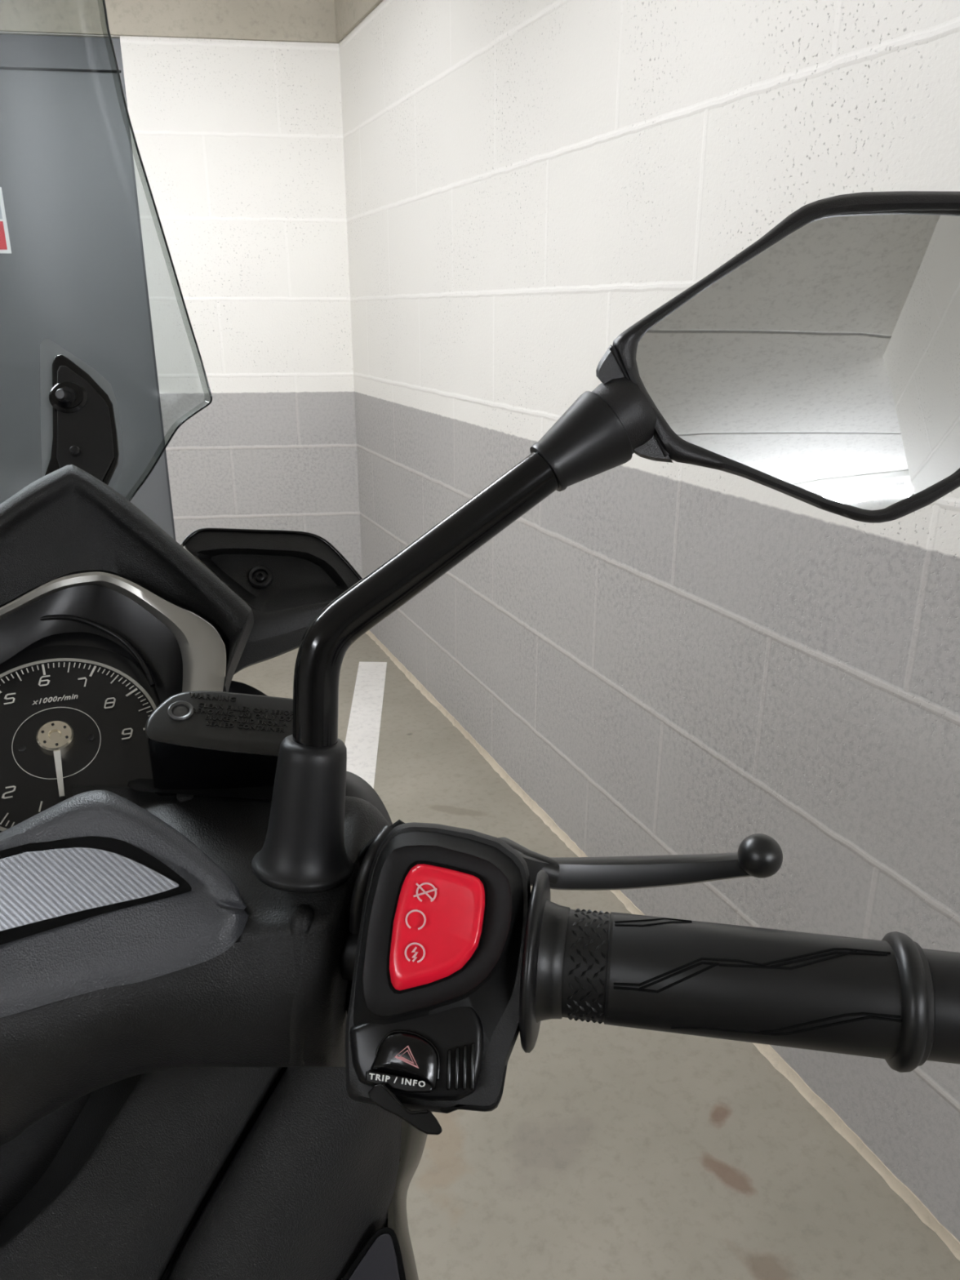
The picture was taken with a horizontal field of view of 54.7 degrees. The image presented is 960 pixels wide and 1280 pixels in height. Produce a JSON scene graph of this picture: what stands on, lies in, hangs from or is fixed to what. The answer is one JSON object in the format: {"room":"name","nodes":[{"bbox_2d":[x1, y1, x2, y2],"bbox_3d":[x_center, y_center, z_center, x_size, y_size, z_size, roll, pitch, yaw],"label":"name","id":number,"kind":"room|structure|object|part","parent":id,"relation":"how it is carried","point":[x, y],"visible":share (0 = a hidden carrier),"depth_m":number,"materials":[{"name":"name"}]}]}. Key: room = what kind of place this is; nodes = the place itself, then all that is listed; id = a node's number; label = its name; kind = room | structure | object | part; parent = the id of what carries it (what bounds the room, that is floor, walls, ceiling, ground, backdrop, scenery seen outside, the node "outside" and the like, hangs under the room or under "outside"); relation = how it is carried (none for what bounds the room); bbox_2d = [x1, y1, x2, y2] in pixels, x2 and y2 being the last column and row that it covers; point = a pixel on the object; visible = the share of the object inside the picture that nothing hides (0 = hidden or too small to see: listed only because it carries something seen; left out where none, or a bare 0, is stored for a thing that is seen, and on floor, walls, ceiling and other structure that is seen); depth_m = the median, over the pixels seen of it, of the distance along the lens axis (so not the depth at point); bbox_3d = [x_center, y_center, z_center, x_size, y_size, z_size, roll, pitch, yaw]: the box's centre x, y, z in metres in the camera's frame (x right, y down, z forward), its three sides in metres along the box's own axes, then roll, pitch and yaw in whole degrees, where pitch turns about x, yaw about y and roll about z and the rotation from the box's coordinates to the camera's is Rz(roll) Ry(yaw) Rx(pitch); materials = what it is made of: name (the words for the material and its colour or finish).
{"room":"parking garage","nodes":[
{"label":"parking garage","id":0,"kind":"room"},
{"bbox_2d":[0,31,362,635],"bbox_3d":[-3.464,-1.040,3.253,6.020,2.320,0.200,-3,20,-7],"label":"wall","id":1,"kind":"structure","parent":0,"point":[240,143],"depth_m":3.41,"materials":[{"name":"white brick"}]},
{"bbox_2d":[0,68,181,608],"bbox_3d":[-1.680,-0.978,3.492,0.910,2.033,0.040,-3,20,-7],"label":"door","id":2,"kind":"structure","parent":1,"relation":"in","point":[73,285],"depth_m":3.38,"materials":[{"name":"grey metal"}]},
{"bbox_2d":[0,186,11,253],"bbox_3d":[-1.801,-1.480,3.273,0.250,0.215,0.005,-3,20,-7],"label":"safety sign","id":3,"kind":"object","parent":2,"relation":"attached to","point":[5,245],"visible":1,"depth_m":3.30,"materials":[{"name":"white"}]},
{"bbox_2d":[0,34,182,608],"bbox_3d":[-1.701,-1.025,3.488,0.972,2.133,0.130,-3,20,-7],"label":"trim","id":4,"kind":"structure","parent":1,"relation":"attached to","point":[17,51],"depth_m":3.13,"materials":[{"name":"grey metal"}]},
{"bbox_2d":[0,0,337,43],"bbox_3d":[-3.410,-2.013,2.802,5.900,0.185,0.016,-3,20,-7],"label":"beam","id":5,"kind":"structure","parent":1,"relation":"attached to","point":[282,20],"depth_m":3.11,"materials":[{"name":"concrete"}]},
{"bbox_2d":[222,632,959,1279],"bbox_3d":[0.134,1.601,-0.583,8.600,0.100,12.900,-8,21,-22],"label":"floor","id":6,"kind":"structure","parent":0,"point":[606,1152],"depth_m":1.47,"materials":[{"name":"concrete"}]},
{"bbox_2d":[344,662,386,788],"bbox_3d":[-0.349,0.414,2.617,0.106,0.002,1.990,-1,20,-3],"label":"parking line","id":7,"kind":"object","parent":6,"relation":"on","point":[362,740],"visible":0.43,"depth_m":3.04,"materials":[{"name":"paint"}]},
{"bbox_2d":[0,0,959,1279],"bbox_3d":[-0.082,0.448,0.220,0.888,1.539,2.370,-8,21,-22],"label":"scooter","id":8,"kind":"object","parent":6,"relation":"on","point":[241,998],"visible":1,"depth_m":0.35,"materials":[{"name":"black plastic"}]},
{"bbox_2d":[48,381,87,413],"bbox_3d":[-0.265,-0.156,0.597,0.023,0.019,0.016,-8,21,-22],"label":"bolt","id":9,"kind":"object","parent":8,"relation":"in","point":[64,397],"depth_m":0.59,"materials":[{"name":"black metal"}]},
{"bbox_3d":[-0.240,0.053,0.458,0.192,0.094,0.129,-8,21,-22],"label":"dial plate","id":10,"kind":"part","parent":8,"relation":"part of","materials":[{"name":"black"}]},
{"bbox_3d":[-0.253,-0.138,0.595,0.034,0.070,0.052,-4,20,-11],"label":"bracket plate","id":11,"kind":"part","parent":8,"relation":"part of","materials":[{"name":"black plastic"}]},
{"bbox_2d":[0,585,182,703],"bbox_3d":[-0.239,0.023,0.462,0.174,0.075,0.076,-8,21,-22],"label":"hood","id":12,"kind":"object","parent":8,"relation":"attached to","point":[60,644],"depth_m":0.49,"materials":[{"name":"black plastic"}]},
{"bbox_3d":[-0.247,0.331,0.558,0.261,0.237,0.140,-8,21,-22],"label":"panel","id":13,"kind":"part","parent":8,"relation":"part of","materials":[{"name":"black plastic"}]},
{"bbox_3d":[-0.102,0.036,0.399,0.079,0.025,0.036,-2,20,-5],"label":"reservoir lid","id":14,"kind":"part","parent":8,"relation":"part of","materials":[{"name":"black"}]},
{"bbox_2d":[251,734,353,893],"bbox_3d":[-0.066,0.064,0.342,0.038,0.056,0.038,-8,21,-22],"label":"rubber boot","id":15,"kind":"object","parent":8,"relation":"on","point":[308,845],"depth_m":0.33,"materials":[{"name":"black rubber"}]},
{"bbox_3d":[-0.067,0.371,0.536,0.059,0.077,0.021,-4,20,-12],"label":"pocket frame","id":16,"kind":"part","parent":8,"relation":"part of","materials":[{"name":"black plastic"}]},
{"bbox_3d":[-0.065,0.367,0.529,0.047,0.060,0.012,-4,20,-12],"label":"pocket lid","id":17,"kind":"part","parent":8,"relation":"part of","materials":[{"name":"grey plastic"}]},
{"bbox_3d":[-0.025,0.138,0.288,0.023,0.008,0.007,5,20,13],"label":"info plate","id":18,"kind":"part","parent":8,"relation":"part of","materials":[{"name":"black plastic"}]},
{"bbox_2d":[368,1084,442,1134],"bbox_3d":[-0.023,0.144,0.284,0.028,0.015,0.009,8,21,22],"label":"switch","id":19,"kind":"object","parent":8,"relation":"attached to","point":[397,1100],"depth_m":0.28,"materials":[{"name":"black plastic"}]},
{"bbox_3d":[-0.020,-0.014,0.344,0.108,0.110,0.024,-8,21,-22],"label":"mirror stem","id":20,"kind":"part","parent":8,"relation":"part of","materials":[{"name":"black"}]},
{"bbox_2d":[389,863,484,990],"bbox_3d":[-0.014,0.093,0.300,0.030,0.035,0.030,3,20,8],"label":"switch","id":21,"kind":"object","parent":8,"relation":"attached to","point":[437,911],"depth_m":0.30,"materials":[{"name":"red plastic"}]},
{"bbox_2d":[353,831,523,1060],"bbox_3d":[-0.014,0.106,0.305,0.066,0.068,0.066,-8,21,-22],"label":"housing","id":22,"kind":"object","parent":8,"relation":"attached to","point":[438,915],"depth_m":0.30,"materials":[{"name":"black plastic"}]},
{"bbox_3d":[0.057,0.084,0.356,0.110,0.032,0.022,-3,20,-8],"label":"brake lever","id":23,"kind":"part","parent":8,"relation":"part of","materials":[{"name":"black"}]},
{"bbox_2d":[635,210,959,510],"bbox_3d":[0.147,-0.106,0.352,0.182,0.108,0.034,-3,20,-9],"label":"mirror glass","id":24,"kind":"object","parent":8,"relation":"attached to","point":[818,366],"depth_m":0.35,"materials":[{"name":"white"}]},
{"bbox_2d":[338,0,959,1241],"bbox_3d":[0.587,-0.379,1.386,0.200,2.320,5.420,-8,21,-22],"label":"wall","id":25,"kind":"structure","parent":0,"point":[664,658],"depth_m":1.75,"materials":[{"name":"white brick"}]},
{"bbox_2d":[334,0,382,43],"bbox_3d":[-0.023,-1.774,2.127,0.012,0.185,2.400,-8,21,-22],"label":"beam","id":26,"kind":"structure","parent":25,"relation":"attached to","point":[348,14],"depth_m":3.03,"materials":[{"name":"concrete"}]},
{"bbox_2d":[365,630,959,1261],"bbox_3d":[0.528,0.748,1.643,0.017,0.021,5.220,-8,21,-22],"label":"baseboard","id":27,"kind":"structure","parent":25,"relation":"attached to","point":[775,1059],"depth_m":1.61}
]}

